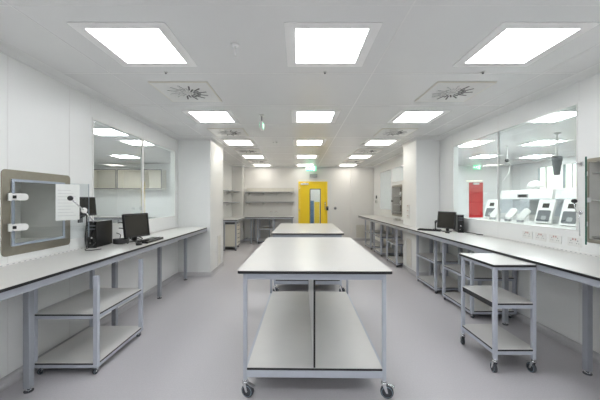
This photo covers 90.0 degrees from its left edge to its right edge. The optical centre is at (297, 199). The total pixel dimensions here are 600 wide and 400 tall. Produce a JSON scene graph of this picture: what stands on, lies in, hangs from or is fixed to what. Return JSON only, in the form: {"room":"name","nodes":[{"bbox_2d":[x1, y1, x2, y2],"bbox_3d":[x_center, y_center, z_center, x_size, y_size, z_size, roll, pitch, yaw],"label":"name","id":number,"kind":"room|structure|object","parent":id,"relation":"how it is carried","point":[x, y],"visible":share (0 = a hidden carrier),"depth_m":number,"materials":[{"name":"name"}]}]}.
{"room":"clean room","nodes":[
{"label":"clean room","id":0,"kind":"room"},
{"bbox_2d":[0,52,231,378],"bbox_3d":[-2.310,0.130,4.050,0.080,2.640,13.300,0,0,0],"label":"wall","id":1,"kind":"structure","parent":0,"point":[38,103],"depth_m":2.80,"materials":[{"name":"paint"}]},
{"bbox_2d":[1,169,93,256],"bbox_3d":[-2.312,0.100,2.635,0.757,0.680,0.690,0,0,0],"label":"hatch","id":2,"kind":"object","parent":1,"relation":"attached to","point":[37,209],"visible":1,"depth_m":2.75,"materials":[{"name":"metal"}]},
{"bbox_2d":[7,55,90,373],"bbox_3d":[-2.270,0.115,5.300,0.002,2.490,8.008,0,0,0],"label":"trim","id":3,"kind":"structure","parent":1,"relation":"attached to","point":[7,55],"depth_m":2.34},
{"bbox_2d":[78,197,96,222],"bbox_3d":[-2.213,0.102,3.116,0.132,0.266,0.162,0,0,28],"label":"monitor","id":4,"kind":"object","parent":1,"relation":"attached to","point":[83,200],"visible":0.61,"depth_m":3.10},
{"bbox_2d":[92,117,175,225],"bbox_3d":[-2.307,-0.300,4.428,0.086,1.230,2.244,0,0,0],"label":"window","id":5,"kind":"structure","parent":1,"relation":"in","point":[94,120],"depth_m":4.40,"materials":[{"name":"white metal"}]},
{"bbox_2d":[0,40,599,167],"bbox_3d":[0.205,-1.159,4.050,4.949,0.062,13.299,0,0,0],"label":"trim","id":6,"kind":"structure","parent":1,"relation":"attached to","point":[5,48],"depth_m":3.51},
{"bbox_2d":[0,238,599,392],"bbox_3d":[0.205,1.407,4.050,4.949,0.084,13.299,0,0,0],"label":"trim","id":7,"kind":"structure","parent":1,"relation":"attached to","point":[15,376],"depth_m":3.48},
{"bbox_2d":[0,0,599,164],"bbox_3d":[0.205,-1.190,4.050,4.950,0.002,13.300,0,0,0],"label":"trim","id":8,"kind":"structure","parent":1,"relation":"attached to","point":[412,5],"depth_m":2.82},
{"bbox_2d":[94,164,169,222],"bbox_3d":[-4.725,0.130,9.840,4.750,2.640,0.080,0,0,0],"label":"wall","id":9,"kind":"structure","parent":0,"point":[109,202],"depth_m":9.80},
{"bbox_2d":[94,169,116,188],"bbox_3d":[-6.140,-0.660,9.626,0.820,0.620,0.347,0,0,0],"label":"upper cabinet","id":10,"kind":"object","parent":9,"relation":"attached to","point":[103,178],"visible":0.61,"depth_m":9.78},
{"bbox_2d":[117,169,140,188],"bbox_3d":[-5.300,-0.660,9.626,0.820,0.620,0.347,0,0,0],"label":"upper cabinet","id":11,"kind":"object","parent":9,"relation":"attached to","point":[126,178],"visible":0.66,"depth_m":9.78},
{"bbox_2d":[144,169,165,188],"bbox_3d":[-4.585,-0.660,9.626,0.570,0.620,0.347,0,0,0],"label":"upper cabinet","id":12,"kind":"object","parent":9,"relation":"attached to","point":[153,178],"visible":0.88,"depth_m":9.74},
{"bbox_2d":[178,140,222,271],"bbox_3d":[-1.962,0.130,6.160,0.616,2.640,0.980,0,0,0],"label":"wall pillar","id":13,"kind":"structure","parent":0,"point":[200,162],"depth_m":5.67,"materials":[{"name":"paint"}]},
{"bbox_2d":[232,167,244,239],"bbox_3d":[-2.085,0.130,10.500,0.370,2.640,0.400,0,0,0],"label":"wall","id":14,"kind":"structure","parent":0,"point":[238,173],"depth_m":10.30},
{"bbox_2d":[245,168,350,237],"bbox_3d":[0.205,0.130,10.740,5.110,2.640,0.080,0,0,0],"label":"wall","id":15,"kind":"structure","parent":0,"point":[338,180],"depth_m":10.70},
{"bbox_2d":[247,188,293,191],"bbox_3d":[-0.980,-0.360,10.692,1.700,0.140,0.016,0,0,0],"label":"shelf","id":16,"kind":"object","parent":15,"relation":"attached to","point":[248,189],"visible":1,"depth_m":10.69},
{"bbox_2d":[298,181,327,222],"bbox_3d":[0.547,0.395,10.706,1.066,2.110,0.148,0,0,0],"label":"door","id":17,"kind":"structure","parent":15,"relation":"in","point":[304,187],"depth_m":10.70,"materials":[{"name":"yellow metal"}]},
{"bbox_2d":[0,0,599,165],"bbox_3d":[0.200,-1.240,5.700,14.800,0.100,16.800,0,0,0],"label":"ceiling","id":18,"kind":"structure","parent":0,"point":[431,39],"depth_m":2.71,"materials":[{"name":"paint"}]},
{"bbox_2d":[94,127,127,135],"bbox_3d":[-3.360,-1.187,5.250,0.660,0.006,0.660,0,0,0],"label":"recessed light","id":19,"kind":"object","parent":18,"relation":"in","point":[99,131],"visible":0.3,"depth_m":5.26,"materials":[{"name":"white"}]},
{"bbox_2d":[108,155,140,157],"bbox_3d":[-4.720,-1.187,8.220,0.660,0.006,0.660,0,0,0],"label":"recessed light","id":20,"kind":"object","parent":18,"relation":"in","point":[117,156],"visible":0.86,"depth_m":8.17,"materials":[{"name":"white"}]},
{"bbox_2d":[67,22,196,66],"bbox_3d":[-1.220,-1.187,2.335,0.660,0.006,0.660,0,0,0],"label":"recessed light","id":21,"kind":"object","parent":18,"relation":"in","point":[130,44],"visible":1,"depth_m":2.26,"materials":[{"name":"white"}]},
{"bbox_2d":[86,29,185,62],"bbox_3d":[-1.220,-1.186,2.335,0.507,0.003,0.519,0,0,0],"label":"diffuser","id":22,"kind":"object","parent":21,"relation":"attached to","point":[129,45],"depth_m":2.30,"materials":[{"name":"white"}]},
{"bbox_2d":[117,140,154,145],"bbox_3d":[-3.280,-1.187,6.240,0.660,0.006,0.660,0,0,0],"label":"recessed light","id":23,"kind":"object","parent":18,"relation":"in","point":[130,142],"visible":0.56,"depth_m":6.18,"materials":[{"name":"white"}]},
{"bbox_2d":[123,141,151,144],"bbox_3d":[-3.280,-1.186,6.240,0.507,0.003,0.519,0,0,0],"label":"diffuser","id":24,"kind":"object","parent":23,"relation":"attached to","point":[128,142],"depth_m":6.23,"materials":[{"name":"white"}]},
{"bbox_2d":[148,81,221,101],"bbox_3d":[-1.210,-1.179,3.310,0.600,0.022,0.600,0,0,0],"label":"ceiling vent","id":25,"kind":"object","parent":18,"relation":"in","point":[176,91],"visible":1,"depth_m":3.25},
{"bbox_2d":[181,110,239,122],"bbox_3d":[-1.220,-1.187,4.300,0.660,0.006,0.660,0,0,0],"label":"recessed light","id":26,"kind":"object","parent":18,"relation":"in","point":[199,116],"visible":1,"depth_m":4.25,"materials":[{"name":"white"}]},
{"bbox_2d":[189,112,233,121],"bbox_3d":[-1.220,-1.186,4.300,0.507,0.003,0.519,0,0,0],"label":"diffuser","id":27,"kind":"object","parent":26,"relation":"attached to","point":[199,116],"depth_m":4.26,"materials":[{"name":"white"}]},
{"bbox_2d":[207,128,248,135],"bbox_3d":[-1.210,-1.179,5.280,0.600,0.022,0.600,0,0,0],"label":"ceiling vent","id":28,"kind":"object","parent":18,"relation":"in","point":[216,131],"visible":1,"depth_m":5.17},
{"bbox_2d":[219,139,256,145],"bbox_3d":[-1.220,-1.187,6.220,0.660,0.006,0.660,0,0,0],"label":"recessed light","id":29,"kind":"object","parent":18,"relation":"in","point":[229,142],"visible":1,"depth_m":6.18,"materials":[{"name":"white"}]},
{"bbox_2d":[224,140,252,144],"bbox_3d":[-1.220,-1.186,6.220,0.507,0.003,0.519,0,0,0],"label":"diffuser","id":30,"kind":"object","parent":29,"relation":"attached to","point":[229,142],"depth_m":6.18,"materials":[{"name":"white"}]},
{"bbox_2d":[234,149,261,152],"bbox_3d":[-1.210,-1.179,7.280,0.600,0.022,0.600,0,0,0],"label":"ceiling vent","id":31,"kind":"object","parent":18,"relation":"in","point":[236,150],"visible":1,"depth_m":7.21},
{"bbox_2d":[240,155,265,157],"bbox_3d":[-1.220,-1.187,8.220,0.660,0.006,0.660,0,0,0],"label":"recessed light","id":32,"kind":"object","parent":18,"relation":"in","point":[242,156],"visible":0.96,"depth_m":8.17,"materials":[{"name":"white"}]},
{"bbox_2d":[295,155,318,157],"bbox_3d":[0.237,-1.187,8.220,0.660,0.006,0.660,0,0,0],"label":"recessed light","id":33,"kind":"object","parent":18,"relation":"in","point":[296,156],"visible":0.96,"depth_m":8.17,"materials":[{"name":"white"}]},
{"bbox_2d":[293,139,326,145],"bbox_3d":[0.237,-1.187,6.220,0.660,0.006,0.660,0,0,0],"label":"recessed light","id":34,"kind":"object","parent":18,"relation":"in","point":[297,142],"visible":1,"depth_m":6.18,"materials":[{"name":"white"}]},
{"bbox_2d":[297,140,322,144],"bbox_3d":[0.237,-1.186,6.220,0.507,0.003,0.519,0,0,0],"label":"diffuser","id":35,"kind":"object","parent":34,"relation":"attached to","point":[299,142],"depth_m":6.18,"materials":[{"name":"white"}]},
{"bbox_2d":[291,110,340,122],"bbox_3d":[0.237,-1.187,4.300,0.660,0.006,0.660,0,0,0],"label":"recessed light","id":36,"kind":"object","parent":18,"relation":"in","point":[298,116],"visible":1,"depth_m":4.25,"materials":[{"name":"white"}]},
{"bbox_2d":[297,112,333,121],"bbox_3d":[0.237,-1.186,4.300,0.507,0.003,0.519,0,0,0],"label":"diffuser","id":37,"kind":"object","parent":36,"relation":"attached to","point":[301,116],"depth_m":4.26,"materials":[{"name":"white"}]},
{"bbox_2d":[284,22,381,66],"bbox_3d":[0.237,-1.187,2.335,0.660,0.006,0.660,0,0,0],"label":"recessed light","id":38,"kind":"object","parent":18,"relation":"in","point":[308,44],"visible":1,"depth_m":2.26,"materials":[{"name":"white"}]},
{"bbox_2d":[296,29,368,62],"bbox_3d":[0.237,-1.186,2.335,0.507,0.003,0.519,0,0,0],"label":"diffuser","id":39,"kind":"object","parent":38,"relation":"attached to","point":[312,45],"depth_m":2.30,"materials":[{"name":"white"}]},
{"bbox_2d":[347,155,373,157],"bbox_3d":[1.700,-1.187,8.220,0.660,0.006,0.660,0,0,0],"label":"recessed light","id":40,"kind":"object","parent":18,"relation":"in","point":[349,156],"visible":0.96,"depth_m":8.17,"materials":[{"name":"white"}]},
{"bbox_2d":[354,149,382,152],"bbox_3d":[1.700,-1.179,7.280,0.600,0.022,0.600,0,0,0],"label":"ceiling vent","id":41,"kind":"object","parent":18,"relation":"in","point":[357,150],"visible":1,"depth_m":7.16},
{"bbox_2d":[361,139,400,145],"bbox_3d":[1.700,-1.187,6.220,0.660,0.006,0.660,0,0,0],"label":"recessed light","id":42,"kind":"object","parent":18,"relation":"in","point":[370,142],"visible":1,"depth_m":6.18,"materials":[{"name":"white"}]},
{"bbox_2d":[366,140,395,144],"bbox_3d":[1.700,-1.186,6.220,0.507,0.003,0.519,0,0,0],"label":"diffuser","id":43,"kind":"object","parent":42,"relation":"attached to","point":[371,142],"depth_m":6.18,"materials":[{"name":"white"}]},
{"bbox_2d":[374,128,417,135],"bbox_3d":[1.700,-1.179,5.280,0.600,0.022,0.600,0,0,0],"label":"ceiling vent","id":44,"kind":"object","parent":18,"relation":"in","point":[384,131],"visible":1,"depth_m":5.17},
{"bbox_2d":[387,110,450,122],"bbox_3d":[1.700,-1.187,4.300,0.660,0.006,0.660,0,0,0],"label":"recessed light","id":45,"kind":"object","parent":18,"relation":"in","point":[404,116],"visible":1,"depth_m":4.25,"materials":[{"name":"white"}]},
{"bbox_2d":[394,112,441,121],"bbox_3d":[1.700,-1.186,4.300,0.507,0.003,0.519,0,0,0],"label":"diffuser","id":46,"kind":"object","parent":45,"relation":"attached to","point":[405,116],"depth_m":4.26,"materials":[{"name":"white"}]},
{"bbox_2d":[414,81,496,101],"bbox_3d":[1.700,-1.179,3.310,0.600,0.022,0.600,0,0,0],"label":"ceiling vent","id":47,"kind":"object","parent":18,"relation":"in","point":[441,91],"visible":1,"depth_m":3.25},
{"bbox_2d":[459,141,492,146],"bbox_3d":[3.620,-1.187,6.400,0.660,0.006,0.660,0,0,0],"label":"recessed light","id":48,"kind":"object","parent":18,"relation":"in","point":[475,143],"visible":0.56,"depth_m":6.29,"materials":[{"name":"white"}]},
{"bbox_2d":[459,142,485,146],"bbox_3d":[3.620,-1.186,6.400,0.507,0.003,0.519,0,0,0],"label":"diffuser","id":49,"kind":"object","parent":48,"relation":"attached to","point":[472,144],"depth_m":6.40,"materials":[{"name":"white"}]},
{"bbox_2d":[468,155,501,157],"bbox_3d":[5.100,-1.187,8.220,0.660,0.006,0.660,0,0,0],"label":"recessed light","id":50,"kind":"object","parent":18,"relation":"in","point":[476,156],"visible":0.87,"depth_m":8.17,"materials":[{"name":"white"}]},
{"bbox_2d":[453,22,599,66],"bbox_3d":[1.700,-1.187,2.335,0.660,0.006,0.660,0,0,0],"label":"recessed light","id":51,"kind":"object","parent":18,"relation":"in","point":[511,44],"visible":1,"depth_m":2.26,"materials":[{"name":"white"}]},
{"bbox_2d":[466,29,578,62],"bbox_3d":[1.700,-1.186,2.335,0.507,0.003,0.519,0,0,0],"label":"diffuser","id":52,"kind":"object","parent":51,"relation":"attached to","point":[509,45],"depth_m":2.30,"materials":[{"name":"white"}]},
{"bbox_2d":[518,155,554,157],"bbox_3d":[6.500,-1.187,8.220,0.660,0.006,0.660,0,0,0],"label":"recessed light","id":53,"kind":"object","parent":18,"relation":"in","point":[529,156],"visible":0.89,"depth_m":8.17,"materials":[{"name":"white"}]},
{"bbox_2d":[517,140,570,145],"bbox_3d":[5.100,-1.187,6.240,0.660,0.006,0.660,0,0,0],"label":"recessed light","id":54,"kind":"object","parent":18,"relation":"in","point":[538,142],"visible":0.94,"depth_m":6.29,"materials":[{"name":"white"}]},
{"bbox_2d":[525,141,561,144],"bbox_3d":[5.100,-1.186,6.240,0.507,0.003,0.519,0,0,0],"label":"diffuser","id":55,"kind":"object","parent":54,"relation":"attached to","point":[536,142],"depth_m":6.29,"materials":[{"name":"white"}]},
{"bbox_2d":[531,110,575,122],"bbox_3d":[3.620,-1.187,4.300,0.660,0.006,0.660,0,0,0],"label":"recessed light","id":56,"kind":"object","parent":18,"relation":"in","point":[568,114],"visible":0.36,"depth_m":4.31,"materials":[{"name":"white"}]},
{"bbox_2d":[551,132,562,174],"bbox_3d":[4.600,-0.815,5.330,0.156,0.750,0.156,0,0,0],"label":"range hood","id":57,"kind":"object","parent":18,"relation":"hanging from","point":[557,160],"visible":1,"depth_m":5.30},
{"bbox_2d":[0,241,599,399],"bbox_3d":[0.200,1.500,5.700,14.800,0.100,16.800,0,0,0],"label":"floor","id":58,"kind":"structure","parent":0,"point":[189,346],"depth_m":2.76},
{"bbox_2d":[34,259,142,373],"bbox_3d":[-1.938,1.040,2.848,0.555,0.820,0.745,0,0,0],"label":"trolley","id":59,"kind":"object","parent":58,"relation":"on","point":[90,348],"visible":0.95,"depth_m":2.69,"materials":[{"name":"metal"}]},
{"bbox_2d":[0,227,206,393],"bbox_3d":[-1.984,0.941,3.133,0.567,1.016,5.066,0,0,0],"label":"lab bench","id":60,"kind":"object","parent":58,"relation":"on","point":[23,278],"depth_m":2.40,"materials":[{"name":"laminate"}]},
{"bbox_2d":[0,226,176,266],"bbox_3d":[-2.260,0.500,3.100,0.014,0.020,5.000,0,0,0],"label":"backsplash","id":61,"kind":"structure","parent":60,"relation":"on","point":[78,248],"depth_m":2.69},
{"bbox_2d":[87,220,111,247],"bbox_3d":[-2.200,0.369,3.337,0.095,0.281,0.316,0,0,-4],"label":"desktop computer","id":62,"kind":"object","parent":60,"relation":"on","point":[100,231],"visible":0.89,"depth_m":3.24,"materials":[{"name":"black metal"}]},
{"bbox_2d":[0,227,206,292],"bbox_3d":[-1.984,0.521,3.133,0.567,0.022,5.066,0,0,0],"label":"countertop","id":63,"kind":"structure","parent":60,"relation":"on","point":[21,274],"depth_m":2.49,"materials":[{"name":"laminate"}]},
{"bbox_2d":[122,213,149,241],"bbox_3d":[-1.995,0.338,3.690,0.138,0.344,0.368,0,0,17],"label":"computer monitor","id":64,"kind":"object","parent":60,"relation":"on","point":[135,225],"visible":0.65,"depth_m":3.67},
{"bbox_2d":[136,237,162,243],"bbox_3d":[-1.832,0.494,3.720,0.144,0.030,0.440,0,0,-2],"label":"keyboard","id":65,"kind":"object","parent":60,"relation":"on","point":[151,239],"visible":1,"depth_m":3.64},
{"bbox_2d":[94,216,165,222],"bbox_3d":[-4.800,0.990,9.445,4.200,0.919,0.690,0,0,0],"label":"bench","id":66,"kind":"object","parent":58,"relation":"on","point":[118,218],"visible":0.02,"depth_m":9.12,"materials":[{"name":"laminate"}]},
{"bbox_2d":[94,216,165,217],"bbox_3d":[-4.800,0.541,9.445,4.200,0.022,0.690,0,0,0],"label":"countertop","id":67,"kind":"structure","parent":66,"relation":"on","point":[94,216],"depth_m":9.64,"materials":[{"name":"laminate"}]},
{"bbox_2d":[225,223,239,249],"bbox_3d":[-1.988,1.073,8.965,0.445,0.755,0.570,0,0,0],"label":"drawer unit","id":68,"kind":"object","parent":58,"relation":"on","point":[229,228],"visible":0.68,"depth_m":8.69,"materials":[{"name":"silver metal"}]},
{"bbox_2d":[223,217,244,250],"bbox_3d":[-2.002,1.008,9.420,0.530,0.881,1.740,0,0,0],"label":"bench","id":69,"kind":"object","parent":58,"relation":"on","point":[229,219],"visible":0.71,"depth_m":8.59,"materials":[{"name":"laminate"}]},
{"bbox_2d":[223,217,244,220],"bbox_3d":[-2.002,0.578,9.420,0.530,0.020,1.740,0,0,0],"label":"countertop","id":70,"kind":"structure","parent":69,"relation":"on","point":[229,218],"depth_m":9.21,"materials":[{"name":"laminate"}]},
{"bbox_2d":[257,219,274,242],"bbox_3d":[-1.083,1.040,10.280,0.555,0.820,0.581,0,0,0],"label":"trolley","id":71,"kind":"object","parent":58,"relation":"on","point":[259,228],"visible":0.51,"depth_m":9.99,"materials":[{"name":"silver metal"}]},
{"bbox_2d":[244,216,293,243],"bbox_3d":[-1.000,1.007,10.307,1.720,0.884,0.775,0,0,0],"label":"bench","id":72,"kind":"object","parent":58,"relation":"on","point":[246,217],"visible":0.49,"depth_m":9.98,"materials":[{"name":"metal"}]},
{"bbox_2d":[244,216,293,217],"bbox_3d":[-1.000,0.575,10.307,1.720,0.020,0.775,0,0,0],"label":"countertop","id":73,"kind":"structure","parent":72,"relation":"on","point":[244,216],"depth_m":10.27,"materials":[{"name":"laminate"}]},
{"bbox_2d":[271,223,345,291],"bbox_3d":[0.181,0.980,5.573,1.148,0.940,1.957,0,0,1],"label":"work table","id":74,"kind":"object","parent":58,"relation":"on","point":[284,229],"visible":0.4,"depth_m":4.70,"materials":[{"name":"laminate"}]},
{"bbox_2d":[238,237,394,398],"bbox_3d":[0.149,0.980,3.133,1.148,0.940,1.957,0,0,1],"label":"work table","id":75,"kind":"object","parent":58,"relation":"on","point":[300,334],"visible":1,"depth_m":2.49,"materials":[{"name":"laminate"}]},
{"bbox_2d":[247,291,381,370],"bbox_3d":[0.135,1.243,3.125,0.994,0.019,1.842,0,0,1],"label":"shelf","id":76,"kind":"object","parent":75,"relation":"attached to","point":[283,338],"depth_m":2.69,"materials":[{"name":"grey laminate"}]},
{"bbox_2d":[365,220,388,249],"bbox_3d":[2.388,1.040,9.112,0.555,0.820,0.745,0,0,0],"label":"trolley","id":77,"kind":"object","parent":58,"relation":"on","point":[377,245],"visible":0.56,"depth_m":8.74,"materials":[{"name":"silver metal"}]},
{"bbox_2d":[373,222,401,255],"bbox_3d":[2.388,1.040,8.042,0.555,0.820,0.745,0,0,0],"label":"trolley","id":78,"kind":"object","parent":58,"relation":"on","point":[381,236],"visible":0.93,"depth_m":7.86,"materials":[{"name":"silver metal"}]},
{"bbox_2d":[386,226,402,266],"bbox_3d":[2.388,1.040,6.822,0.555,0.820,0.745,0,0,0],"label":"trolley","id":79,"kind":"object","parent":58,"relation":"on","point":[398,260],"visible":0.52,"depth_m":6.80,"materials":[{"name":"silver metal"}]},
{"bbox_2d":[416,235,470,293],"bbox_3d":[2.388,1.040,4.992,0.555,0.820,0.745,0,0,0],"label":"trolley","id":80,"kind":"object","parent":58,"relation":"on","point":[435,282],"visible":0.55,"depth_m":4.91,"materials":[{"name":"silver metal"}]},
{"bbox_2d":[358,215,599,375],"bbox_3d":[2.329,0.980,5.310,0.697,0.939,9.420,0,0,0],"label":"lab bench","id":81,"kind":"object","parent":58,"relation":"on","point":[584,269],"visible":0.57,"depth_m":2.86,"materials":[{"name":"laminate"}]},
{"bbox_2d":[437,211,456,231],"bbox_3d":[2.400,0.349,4.840,0.120,0.322,0.320,0,0,-26],"label":"computer monitor","id":82,"kind":"object","parent":81,"relation":"on","point":[447,220],"visible":0.87,"depth_m":4.82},
{"bbox_2d":[453,214,463,232],"bbox_3d":[2.578,0.372,4.823,0.090,0.276,0.316,0,0,15],"label":"desktop computer","id":83,"kind":"object","parent":81,"relation":"on","point":[459,228],"visible":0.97,"depth_m":4.68,"materials":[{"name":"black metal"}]},
{"bbox_2d":[358,215,599,280],"bbox_3d":[2.329,0.521,5.310,0.697,0.022,9.420,0,0,0],"label":"countertop","id":84,"kind":"structure","parent":81,"relation":"on","point":[586,266],"depth_m":3.03,"materials":[{"name":"laminate"}]},
{"bbox_2d":[452,229,599,257],"bbox_3d":[2.670,0.500,3.100,0.014,0.020,5.000,0,0,0],"label":"backsplash","id":85,"kind":"structure","parent":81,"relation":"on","point":[546,246],"depth_m":3.24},
{"bbox_2d":[442,243,516,317],"bbox_3d":[2.388,1.040,4.022,0.555,0.820,0.745,0,0,0],"label":"trolley","id":86,"kind":"object","parent":58,"relation":"on","point":[479,273],"visible":0.74,"depth_m":3.85,"materials":[{"name":"silver metal"}]},
{"bbox_2d":[459,253,536,372],"bbox_3d":[1.806,0.993,2.773,0.372,0.914,0.579,0,0,0],"label":"trolley","id":87,"kind":"object","parent":58,"relation":"on","point":[493,337],"visible":1,"depth_m":2.56,"materials":[{"name":"metal"}]},
{"bbox_2d":[462,324,532,354],"bbox_3d":[1.810,1.266,2.755,0.352,0.047,0.515,0,0,0],"label":"shelf","id":88,"kind":"object","parent":87,"relation":"attached to","point":[508,344],"depth_m":2.65,"materials":[{"name":"grey laminate"}]},
{"bbox_2d":[462,285,532,308],"bbox_3d":[1.810,0.881,2.755,0.352,0.047,0.515,0,0,0],"label":"shelf","id":89,"kind":"object","parent":87,"relation":"attached to","point":[506,299],"depth_m":2.64,"materials":[{"name":"grey laminate"}]},
{"bbox_2d":[474,218,575,228],"bbox_3d":[4.250,0.934,5.550,0.460,1.029,3.300,0,0,0],"label":"table","id":90,"kind":"object","parent":58,"relation":"on","point":[512,221],"visible":0.02,"depth_m":5.16,"materials":[{"name":"laminate"}]},
{"bbox_2d":[484,199,496,218],"bbox_3d":[4.334,0.203,6.710,0.198,0.432,0.260,0,0,-18],"label":"analyser","id":91,"kind":"object","parent":90,"relation":"on","point":[492,203],"visible":0.59,"depth_m":6.72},
{"bbox_2d":[504,208,517,220],"bbox_3d":[4.215,0.288,5.935,0.092,0.263,0.203,0,0,-40],"label":"instrument cover","id":92,"kind":"object","parent":90,"relation":"on","point":[512,211],"visible":0.98,"depth_m":5.92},
{"bbox_2d":[516,208,530,222],"bbox_3d":[4.215,0.288,5.605,0.092,0.263,0.203,0,0,-40],"label":"instrument cover","id":93,"kind":"object","parent":90,"relation":"on","point":[524,213],"visible":1,"depth_m":5.59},
{"bbox_2d":[534,199,557,223],"bbox_3d":[4.334,0.203,5.250,0.198,0.432,0.260,0,0,-18],"label":"analyser","id":94,"kind":"object","parent":90,"relation":"on","point":[546,208],"visible":1,"depth_m":5.22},
{"bbox_2d":[558,199,575,226],"bbox_3d":[4.334,0.203,4.750,0.198,0.432,0.260,0,0,-18],"label":"analyser","id":95,"kind":"object","parent":90,"relation":"on","point":[568,213],"visible":0.73,"depth_m":4.77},
{"bbox_3d":[4.990,0.990,5.325,0.820,0.919,3.450,0,0,0],"label":"bench","id":96,"kind":"object","parent":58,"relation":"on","visible":0},
{"bbox_2d":[500,189,564,223],"bbox_3d":[4.994,0.160,6.225,0.773,0.740,1.430,0,0,0],"label":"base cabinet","id":97,"kind":"object","parent":96,"relation":"on","point":[534,195],"visible":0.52,"depth_m":6.11,"materials":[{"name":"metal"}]},
{"bbox_2d":[527,181,544,189],"bbox_3d":[4.950,-0.307,6.250,0.300,0.190,0.300,0,0,0],"label":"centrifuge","id":98,"kind":"object","parent":97,"relation":"on","point":[534,184],"visible":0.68,"depth_m":6.17,"materials":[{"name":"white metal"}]},
{"bbox_2d":[555,188,575,198],"bbox_3d":[4.994,0.160,4.725,0.773,0.740,1.430,0,0,0],"label":"base cabinet","id":99,"kind":"object","parent":96,"relation":"on","point":[561,193],"visible":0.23,"depth_m":5.23,"materials":[{"name":"metal"}]},
{"bbox_2d":[310,190,319,222],"bbox_3d":[0.900,0.130,13.440,4.600,2.640,0.080,0,0,0],"label":"wall","id":100,"kind":"structure","parent":0,"point":[314,194],"depth_m":13.40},
{"bbox_2d":[314,202,319,222],"bbox_3d":[0.845,0.765,13.374,0.230,1.350,0.049,0,0,0],"label":"door","id":101,"kind":"structure","parent":100,"relation":"in","point":[316,204],"depth_m":13.35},
{"bbox_2d":[351,168,373,238],"bbox_3d":[2.280,0.130,10.660,0.800,2.640,0.080,0,0,0],"label":"wall","id":102,"kind":"structure","parent":0,"point":[362,179],"depth_m":10.62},
{"bbox_2d":[355,224,369,237],"bbox_3d":[2.280,1.100,10.613,0.500,0.500,0.013,0,0,0],"label":"air vent","id":103,"kind":"object","parent":102,"relation":"in","point":[359,228],"visible":0.94,"depth_m":10.62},
{"bbox_2d":[403,140,439,271],"bbox_3d":[2.457,0.130,6.025,0.446,2.640,0.710,0,0,0],"label":"wall pillar","id":104,"kind":"structure","parent":0,"point":[421,158],"depth_m":5.67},
{"bbox_2d":[383,166,511,218],"bbox_3d":[5.080,0.130,10.390,4.640,2.640,0.080,0,0,0],"label":"wall","id":105,"kind":"structure","parent":0,"point":[488,174],"depth_m":10.35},
{"bbox_2d":[466,181,483,217],"bbox_3d":[6.110,0.400,10.365,0.620,2.100,0.130,0,0,0],"label":"door","id":106,"kind":"structure","parent":105,"relation":"in","point":[474,190],"depth_m":10.35,"materials":[{"name":"red plastic"}]},
{"bbox_2d":[374,73,599,353],"bbox_3d":[2.720,0.130,4.050,0.080,2.640,13.300,0,0,0],"label":"wall","id":107,"kind":"structure","parent":0,"point":[557,297],"depth_m":3.21,"materials":[{"name":"paint"}]},
{"bbox_2d":[380,169,390,210],"bbox_3d":[2.717,-0.300,9.200,0.086,1.220,1.200,0,0,0],"label":"window","id":108,"kind":"structure","parent":107,"relation":"in","point":[381,176],"depth_m":9.78,"materials":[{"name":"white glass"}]},
{"bbox_2d":[391,184,401,216],"bbox_3d":[2.852,0.015,8.130,0.456,0.840,0.830,0,0,0],"label":"hatch","id":109,"kind":"object","parent":107,"relation":"attached to","point":[396,189],"visible":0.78,"depth_m":8.50,"materials":[{"name":"metal"}]},
{"bbox_2d":[453,103,577,230],"bbox_3d":[2.717,-0.315,4.027,0.086,1.226,2.301,0,0,0],"label":"window","id":110,"kind":"structure","parent":107,"relation":"in","point":[455,148],"depth_m":4.01,"materials":[{"name":"white metal"}]},
{"bbox_2d":[452,81,579,342],"bbox_3d":[1.887,0.115,6.279,1.253,2.490,9.617,0,0,-17],"label":"trim","id":111,"kind":"structure","parent":107,"relation":"attached to","point":[579,81],"depth_m":2.86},
{"bbox_2d":[522,230,532,238],"bbox_3d":[2.674,0.405,3.500,0.012,0.086,0.146,0,0,0],"label":"double socket","id":112,"kind":"object","parent":107,"relation":"attached to","point":[525,234],"visible":1,"depth_m":3.49,"materials":[{"name":"white plastic"}]},
{"bbox_2d":[535,232,545,240],"bbox_3d":[2.674,0.405,3.310,0.012,0.086,0.146,0,0,0],"label":"double socket","id":113,"kind":"object","parent":107,"relation":"attached to","point":[538,236],"visible":1,"depth_m":3.30,"materials":[{"name":"white plastic"}]},
{"bbox_2d":[549,234,561,243],"bbox_3d":[2.674,0.405,3.120,0.012,0.086,0.146,0,0,0],"label":"double socket","id":114,"kind":"object","parent":107,"relation":"attached to","point":[557,239],"visible":1,"depth_m":3.11,"materials":[{"name":"white plastic"}]},
{"bbox_2d":[568,237,581,246],"bbox_3d":[2.674,0.405,2.900,0.012,0.086,0.146,0,0,0],"label":"double socket","id":115,"kind":"object","parent":107,"relation":"attached to","point":[572,241],"visible":1,"depth_m":2.89,"materials":[{"name":"white plastic"}]},
{"bbox_2d":[571,199,582,235],"bbox_3d":[2.635,0.165,2.840,0.088,0.350,0.048,0,0,0],"label":"lever","id":116,"kind":"object","parent":107,"relation":"attached to","point":[574,201],"visible":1,"depth_m":2.84,"materials":[{"name":"silver metal"}]},
{"bbox_2d":[585,157,599,244],"bbox_3d":[2.644,0.005,2.390,0.913,0.770,0.800,0,0,0],"label":"hatch","id":117,"kind":"object","parent":107,"relation":"attached to","point":[592,165],"visible":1,"depth_m":2.76,"materials":[{"name":"metal"}]},
{"bbox_2d":[512,155,575,220],"bbox_3d":[7.440,0.130,5.815,0.080,2.640,9.230,0,0,0],"label":"wall","id":118,"kind":"structure","parent":0,"point":[522,174],"depth_m":9.71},
{"bbox_2d":[537,165,554,188],"bbox_3d":[7.437,-0.330,8.960,0.086,1.360,0.640,0,0,0],"label":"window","id":119,"kind":"structure","parent":118,"relation":"in","point":[538,168],"depth_m":8.96,"materials":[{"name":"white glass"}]},
{"bbox_2d":[562,162,575,187],"bbox_3d":[7.437,-0.330,8.110,0.086,1.360,0.580,0,0,0],"label":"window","id":120,"kind":"structure","parent":118,"relation":"in","point":[565,164],"depth_m":8.38,"materials":[{"name":"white glass"}]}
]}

